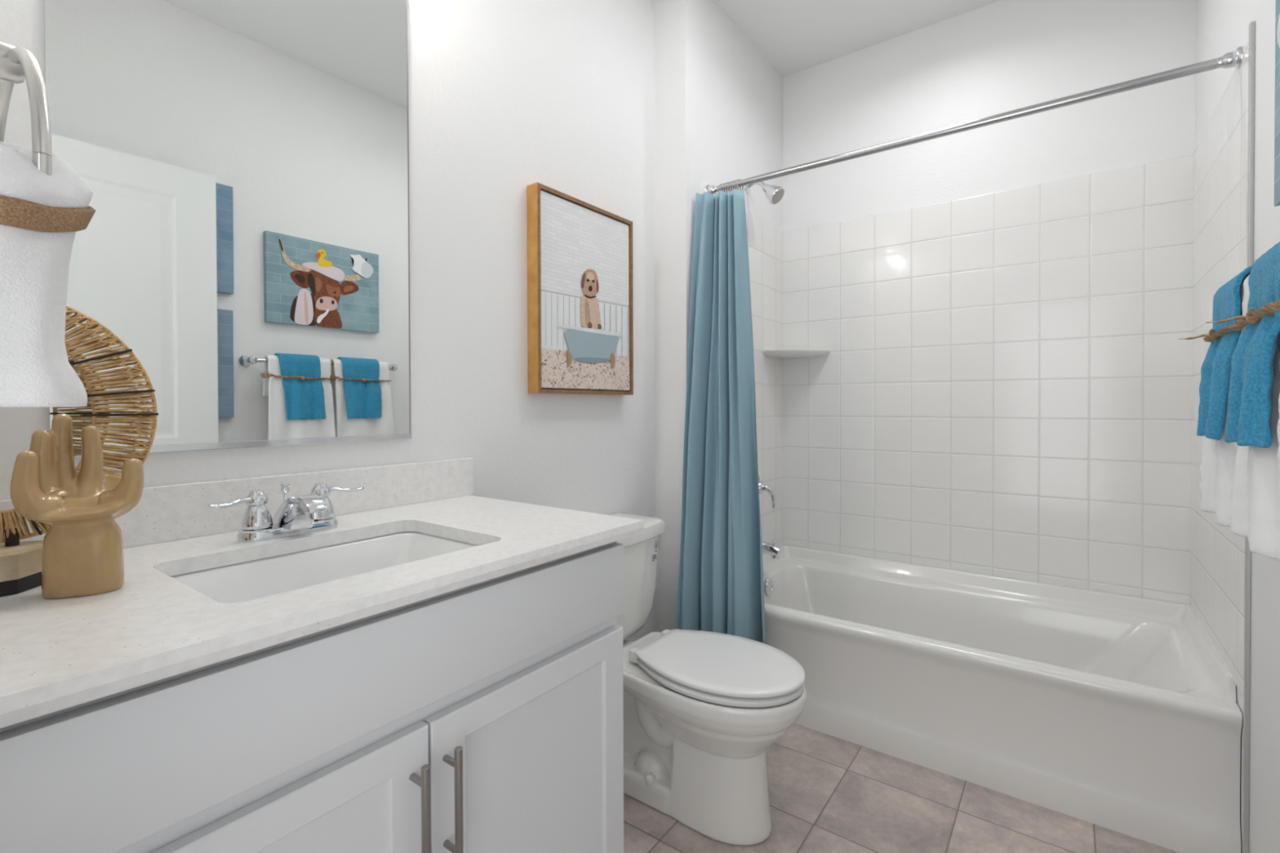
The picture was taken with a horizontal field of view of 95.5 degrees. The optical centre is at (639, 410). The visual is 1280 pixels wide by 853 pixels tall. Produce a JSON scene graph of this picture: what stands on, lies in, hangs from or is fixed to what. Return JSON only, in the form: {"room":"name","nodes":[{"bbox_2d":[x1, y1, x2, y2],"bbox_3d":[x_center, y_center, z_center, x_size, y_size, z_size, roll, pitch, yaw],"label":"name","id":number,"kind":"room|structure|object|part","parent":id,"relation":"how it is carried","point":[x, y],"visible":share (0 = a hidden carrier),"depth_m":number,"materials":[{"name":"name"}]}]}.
{"room":"bathroom","nodes":[
{"label":"bathroom","id":0,"kind":"room"},
{"bbox_2d":[0,0,782,641],"bbox_3d":[-0.224,-0.257,1.903,0.276,2.830,3.100,0,1,36],"label":"wall","id":1,"kind":"structure","parent":0,"point":[624,108],"depth_m":1.81,"materials":[{"name":"white paint"}]},
{"bbox_2d":[44,0,411,457],"bbox_3d":[-0.760,-0.500,1.181,0.010,1.146,0.637,0,1,36],"label":"wall mirror","id":2,"kind":"object","parent":1,"relation":"attached to","point":[244,164],"visible":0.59,"depth_m":1.15,"materials":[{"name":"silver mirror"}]},
{"bbox_2d":[0,457,473,548],"bbox_3d":[-0.771,0.184,1.163,0.018,0.100,1.048,0,1,36],"label":"backsplash","id":3,"kind":"structure","parent":1,"relation":"attached to","point":[174,512],"depth_m":1.18,"materials":[{"name":"white stone"}]},
{"bbox_2d":[527,182,633,395],"bbox_3d":[-0.183,-0.367,1.932,0.045,0.626,0.469,0,1,36],"label":"picture","id":4,"kind":"object","parent":1,"relation":"attached to","point":[580,310],"visible":1,"depth_m":1.87,"materials":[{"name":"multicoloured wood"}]},
{"bbox_2d":[701,183,783,555],"bbox_3d":[0.488,-0.102,2.630,0.006,1.593,0.812,0,1,36],"label":"wall tile","id":5,"kind":"structure","parent":1,"relation":"attached to","point":[765,241],"depth_m":2.80,"materials":[{"name":"white tile"}]},
{"bbox_2d":[758,475,776,508],"bbox_3d":[0.550,0.352,2.620,0.108,0.176,0.170,0,1,36],"label":"shower valve","id":6,"kind":"object","parent":5,"relation":"attached to","point":[762,487],"visible":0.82,"depth_m":2.61,"materials":[{"name":"silver metal"}]},
{"bbox_3d":[0.576,0.387,2.615,0.072,0.105,0.036,0,1,7],"label":"lever","id":7,"kind":"part","parent":6,"relation":"part of","materials":[{"name":"silver metal"}]},
{"bbox_2d":[761,539,781,559],"bbox_3d":[0.563,0.615,2.613,0.143,0.081,0.054,0,1,36],"label":"tub spout","id":8,"kind":"object","parent":5,"relation":"attached to","point":[772,549],"visible":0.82,"depth_m":2.58,"materials":[{"name":"silver metal"}]},
{"bbox_2d":[771,552,779,559],"bbox_3d":[0.602,0.642,2.585,0.038,0.026,0.038,0,1,36],"label":"outlet","id":9,"kind":"object","parent":8,"relation":"attached to","point":[774,555],"depth_m":2.57,"materials":[{"name":"silver metal"}]},
{"bbox_2d":[743,182,784,204],"bbox_3d":[0.550,-0.967,2.566,0.176,0.132,0.082,0,1,36],"label":"shower","id":10,"kind":"object","parent":1,"relation":"attached to","point":[774,193],"visible":0.79,"depth_m":2.53,"materials":[{"name":"silver metal"}]},
{"bbox_3d":[0.523,-0.998,2.586,0.106,0.060,0.020,0,1,36],"label":"arm","id":11,"kind":"part","parent":10,"relation":"part of","materials":[{"name":"silver metal"}]},
{"bbox_2d":[705,45,1245,195],"bbox_3d":[0.901,-0.888,1.906,1.527,0.080,0.055,0,1,34],"label":"shower rod","id":12,"kind":"object","parent":1,"relation":"attached to","point":[1233,59],"visible":0.87,"depth_m":1.74,"materials":[{"name":"silver metal"}]},
{"bbox_3d":[0.340,-0.869,2.291,0.012,0.058,0.036,0,1,36],"label":"curtain ring","id":13,"kind":"object","parent":12,"relation":"hanging from","visible":0},
{"bbox_2d":[676,189,766,644],"bbox_3d":[0.305,0.020,2.193,0.339,1.714,0.172,0,1,4],"label":"shower curtain","id":14,"kind":"object","parent":13,"relation":"hanging from","point":[721,585],"visible":0.95,"depth_m":2.18,"materials":[{"name":"blue fabric"}]},
{"bbox_2d":[715,0,999,77],"bbox_3d":[0.425,-1.718,1.406,2.000,0.100,3.100,0,1,36],"label":"ceiling","id":15,"kind":"structure","parent":0,"point":[793,36],"depth_m":2.52,"materials":[{"name":"white paint"}]},
{"bbox_2d":[623,723,1179,852],"bbox_3d":[0.058,1.218,0.843,2.500,0.100,4.600,0,1,36],"label":"floor","id":16,"kind":"structure","parent":0,"point":[828,793],"depth_m":1.65,"materials":[{"name":"tile"}]},
{"bbox_2d":[0,541,624,852],"bbox_3d":[-0.541,0.718,0.978,0.610,0.902,0.996,0,1,36],"label":"vanity cabinet","id":17,"kind":"object","parent":16,"relation":"on","point":[487,716],"visible":0.77,"depth_m":0.78,"materials":[{"name":"white paint"}]},
{"bbox_3d":[-0.447,0.750,0.673,0.020,0.582,0.449,0,1,36],"label":"door","id":18,"kind":"part","parent":17,"relation":"part of","materials":[{"name":"white paint"}]},
{"bbox_2d":[0,495,644,728],"bbox_3d":[-0.540,0.250,0.985,0.600,0.030,1.036,0,1,36],"label":"countertop","id":19,"kind":"structure","parent":17,"relation":"on","point":[56,654],"depth_m":0.73,"materials":[{"name":"white stone"}]},
{"bbox_2d":[9,413,143,599],"bbox_3d":[-0.729,0.121,0.763,0.124,0.234,0.088,-1,1,-30],"label":"sculpture","id":20,"kind":"object","parent":19,"relation":"on","point":[82,548],"visible":1,"depth_m":0.75,"materials":[{"name":"ceramic"}]},
{"bbox_2d":[0,305,158,597],"bbox_3d":[-0.859,0.037,0.782,0.120,0.403,0.339,0,1,36],"label":"ring sculpture","id":21,"kind":"object","parent":19,"relation":"on","point":[20,562],"visible":0.58,"depth_m":0.87,"materials":[{"name":"brown wicker"}]},
{"bbox_3d":[-0.864,0.175,0.800,0.014,0.025,0.014,0,1,36],"label":"post","id":22,"kind":"part","parent":21,"relation":"part of","materials":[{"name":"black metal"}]},
{"bbox_2d":[207,483,364,542],"bbox_3d":[-0.632,0.187,1.081,0.144,0.094,0.270,0,1,36],"label":"bathroom faucet","id":23,"kind":"object","parent":19,"relation":"on","point":[313,512],"visible":1,"depth_m":1.06,"materials":[{"name":"silver metal"}]},
{"bbox_3d":[-0.716,0.163,1.025,0.021,0.015,0.081,0,1,26],"label":"lever","id":24,"kind":"part","parent":23,"relation":"part of","materials":[{"name":"silver metal"}]},
{"bbox_3d":[-0.699,0.187,1.061,0.055,0.084,0.055,0,1,36],"label":"handle","id":25,"kind":"part","parent":23,"relation":"part of","materials":[{"name":"silver metal"}]},
{"bbox_3d":[-0.683,0.179,1.119,0.016,0.078,0.016,0,1,36],"label":"lift rod","id":26,"kind":"part","parent":23,"relation":"part of","materials":[{"name":"silver metal"}]},
{"bbox_3d":[-0.665,0.224,1.107,0.058,0.020,0.172,0,1,36],"label":"deck plate","id":27,"kind":"part","parent":23,"relation":"part of","materials":[{"name":"silver metal"}]},
{"bbox_3d":[-0.628,0.188,1.079,0.136,0.065,0.052,0,1,36],"label":"spout","id":28,"kind":"part","parent":23,"relation":"part of","materials":[{"name":"silver metal"}]},
{"bbox_3d":[-0.632,0.186,1.151,0.055,0.084,0.055,0,1,36],"label":"handle","id":29,"kind":"part","parent":23,"relation":"part of","materials":[{"name":"silver metal"}]},
{"bbox_3d":[-0.603,0.161,1.178,0.081,0.015,0.021,-1,1,-43],"label":"lever","id":30,"kind":"part","parent":23,"relation":"part of","materials":[{"name":"silver metal"}]},
{"bbox_2d":[169,531,478,603],"bbox_3d":[-0.497,0.319,0.976,0.349,0.118,0.476,0,1,36],"label":"undermount sink","id":31,"kind":"object","parent":19,"relation":"in","point":[249,580],"visible":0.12,"depth_m":1.08,"materials":[{"name":"white ceramic"}]},
{"bbox_3d":[-0.307,0.583,0.813,0.039,0.180,0.012,0,1,36],"label":"handle","id":32,"kind":"part","parent":17,"relation":"part of","materials":[{"name":"silver metal"}]},
{"bbox_3d":[-0.275,0.582,0.857,0.039,0.180,0.012,0,1,36],"label":"handle","id":33,"kind":"part","parent":17,"relation":"part of","materials":[{"name":"silver metal"}]},
{"bbox_3d":[-0.176,0.746,1.040,0.020,0.582,0.454,0,1,36],"label":"door","id":34,"kind":"part","parent":17,"relation":"part of","materials":[{"name":"white paint"}]},
{"bbox_2d":[611,512,806,845],"bbox_3d":[0.120,0.767,1.742,0.757,0.783,0.428,0,1,36],"label":"toilet","id":35,"kind":"object","parent":16,"relation":"on","point":[703,710],"visible":0.85,"depth_m":1.60,"materials":[{"name":"white ceramic"}]},
{"bbox_3d":[-0.099,0.399,1.900,0.214,0.050,0.428,0,1,36],"label":"tank lid","id":36,"kind":"part","parent":35,"relation":"part of","materials":[{"name":"white ceramic"}]},
{"bbox_3d":[-0.104,0.586,1.906,0.202,0.326,0.408,0,1,36],"label":"tank","id":37,"kind":"part","parent":35,"relation":"part of","materials":[{"name":"white ceramic"}]},
{"bbox_3d":[0.159,0.953,1.716,0.662,0.410,0.365,0,1,36],"label":"bowl","id":38,"kind":"part","parent":35,"relation":"part of","materials":[{"name":"white ceramic"}]},
{"bbox_3d":[0.234,0.714,1.658,0.470,0.016,0.354,0,1,36],"label":"lid","id":39,"kind":"part","parent":35,"relation":"part of","materials":[{"name":"white plastic"}]},
{"bbox_3d":[0.237,0.737,1.656,0.458,0.018,0.358,0,1,36],"label":"seat","id":40,"kind":"part","parent":35,"relation":"part of","materials":[{"name":"white plastic"}]},
{"bbox_2d":[762,544,1242,852],"bbox_3d":[1.115,0.919,2.207,1.521,0.464,0.753,0,1,36],"label":"bathtub","id":41,"kind":"object","parent":16,"relation":"on","point":[1118,713],"visible":0.79,"depth_m":1.88,"materials":[{"name":"white ceramic"}]},
{"bbox_3d":[0.583,0.794,2.613,0.018,0.076,0.076,0,1,36],"label":"overflow plate","id":42,"kind":"part","parent":41,"relation":"part of","materials":[{"name":"silver metal"}]},
{"bbox_2d":[782,0,1195,231],"bbox_3d":[1.381,-0.268,2.559,1.525,2.830,0.138,0,1,36],"label":"wall","id":43,"kind":"structure","parent":0,"point":[1001,56],"depth_m":2.41,"materials":[{"name":"white paint"}]},
{"bbox_2d":[762,348,830,359],"bbox_3d":[0.749,-0.274,2.777,0.236,0.030,0.250,0,1,36],"label":"corner shelf","id":44,"kind":"object","parent":43,"relation":"attached to","point":[784,353],"visible":1,"depth_m":2.75,"materials":[{"name":"white ceramic"}]},
{"bbox_2d":[783,155,1192,604],"bbox_3d":[1.339,-0.104,2.503,1.513,1.593,0.006,0,1,36],"label":"wall tile","id":45,"kind":"structure","parent":43,"relation":"attached to","point":[1002,387],"depth_m":2.38,"materials":[{"name":"white tile"}]},
{"bbox_2d":[1195,0,1279,852],"bbox_3d":[1.174,-0.250,0.870,0.149,2.830,3.100,0,1,36],"label":"wall","id":46,"kind":"structure","parent":0,"point":[1222,26],"depth_m":1.33,"materials":[{"name":"white paint"}]},
{"bbox_2d":[1190,43,1248,697],"bbox_3d":[1.710,-0.097,1.727,0.006,1.593,0.812,0,1,36],"label":"wall tile","id":47,"kind":"structure","parent":46,"relation":"attached to","point":[1220,157],"depth_m":1.69,"materials":[{"name":"white tile"}]},
{"bbox_2d":[1242,21,1255,852],"bbox_3d":[1.463,0.117,1.397,0.009,2.083,0.016,0,1,36],"label":"trim","id":48,"kind":"structure","parent":46,"relation":"attached to","point":[1251,56],"depth_m":1.39,"materials":[{"name":"silver metal"}]},
{"bbox_2d":[1274,0,1279,206],"bbox_3d":[1.095,-0.604,0.916,0.033,0.413,0.538,0,1,36],"label":"canvas","id":49,"kind":"object","parent":46,"relation":"attached to","point":[1277,117],"visible":1,"depth_m":1.12,"materials":[{"name":"blue"}]},
{"bbox_2d":[1276,14,1279,48],"bbox_3d":[1.090,-0.593,0.934,0.003,0.392,0.453,0,1,36],"label":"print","id":50,"kind":"object","parent":49,"relation":"attached to","point":[1278,15],"depth_m":1.11,"materials":[{"name":"white"}]},
{"bbox_3d":[1.061,-0.213,0.928,0.100,0.050,0.715,0,1,36],"label":"towel bar","id":51,"kind":"object","parent":46,"relation":"attached to","visible":0},
{"bbox_2d":[1200,275,1249,527],"bbox_3d":[1.122,-0.017,1.084,0.086,0.451,0.302,0,1,36],"label":"towel","id":52,"kind":"object","parent":51,"relation":"hanging from","point":[1217,466],"visible":0.27,"depth_m":1.05,"materials":[{"name":"white fabric"}]},
{"bbox_2d":[1196,265,1253,439],"bbox_3d":[1.107,-0.101,1.068,0.114,0.305,0.191,0,1,36],"label":"towel","id":53,"kind":"object","parent":52,"relation":"on","point":[1215,369],"visible":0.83,"depth_m":1.04,"materials":[{"name":"blue fabric"}]},
{"bbox_2d":[1178,319,1244,342],"bbox_3d":[1.099,-0.146,1.089,0.131,0.029,0.312,0,1,36],"label":"band","id":54,"kind":"object","parent":53,"relation":"attached to","point":[1212,335],"visible":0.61,"depth_m":1.07,"materials":[{"name":"beige wicker"}]},
{"bbox_2d":[1230,334,1279,560],"bbox_3d":[0.944,-0.014,0.843,0.086,0.451,0.294,0,1,36],"label":"towel","id":55,"kind":"object","parent":51,"relation":"hanging from","point":[1255,501],"visible":0.44,"depth_m":0.84,"materials":[{"name":"white fabric"}]},
{"bbox_2d":[1205,299,1279,326],"bbox_3d":[0.925,-0.143,0.854,0.131,0.029,0.303,0,1,36],"label":"band","id":56,"kind":"object","parent":55,"relation":"attached to","point":[1252,316],"visible":0.73,"depth_m":0.84,"materials":[{"name":"beige wicker"}]},
{"bbox_2d":[1224,241,1279,448],"bbox_3d":[0.940,-0.098,0.841,0.113,0.304,0.192,0,1,36],"label":"towel","id":57,"kind":"object","parent":55,"relation":"on","point":[1252,375],"visible":0.96,"depth_m":0.84,"materials":[{"name":"blue fabric"}]},
{"bbox_3d":[-0.450,-0.239,0.205,1.671,2.830,0.100,0,1,36],"label":"wall","id":58,"kind":"structure","parent":0,"visible":0},
{"bbox_2d":[0,41,52,175],"bbox_3d":[-0.491,-0.173,0.378,0.189,0.208,0.128,0,1,36],"label":"towel ring","id":59,"kind":"object","parent":58,"relation":"attached to","point":[17,64],"visible":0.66,"depth_m":0.38,"materials":[{"name":"silver metal"}]},
{"bbox_3d":[-0.491,-0.251,0.377,0.050,0.050,0.127,0,1,36],"label":"post","id":60,"kind":"part","parent":59,"relation":"part of","materials":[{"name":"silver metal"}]},
{"bbox_2d":[0,141,95,407],"bbox_3d":[-0.479,-0.111,0.390,0.244,0.217,0.153,0,1,36],"label":"hand towel","id":61,"kind":"object","parent":59,"relation":"hanging from","point":[42,214],"visible":0.98,"depth_m":0.36,"materials":[{"name":"white fabric"}]}
]}

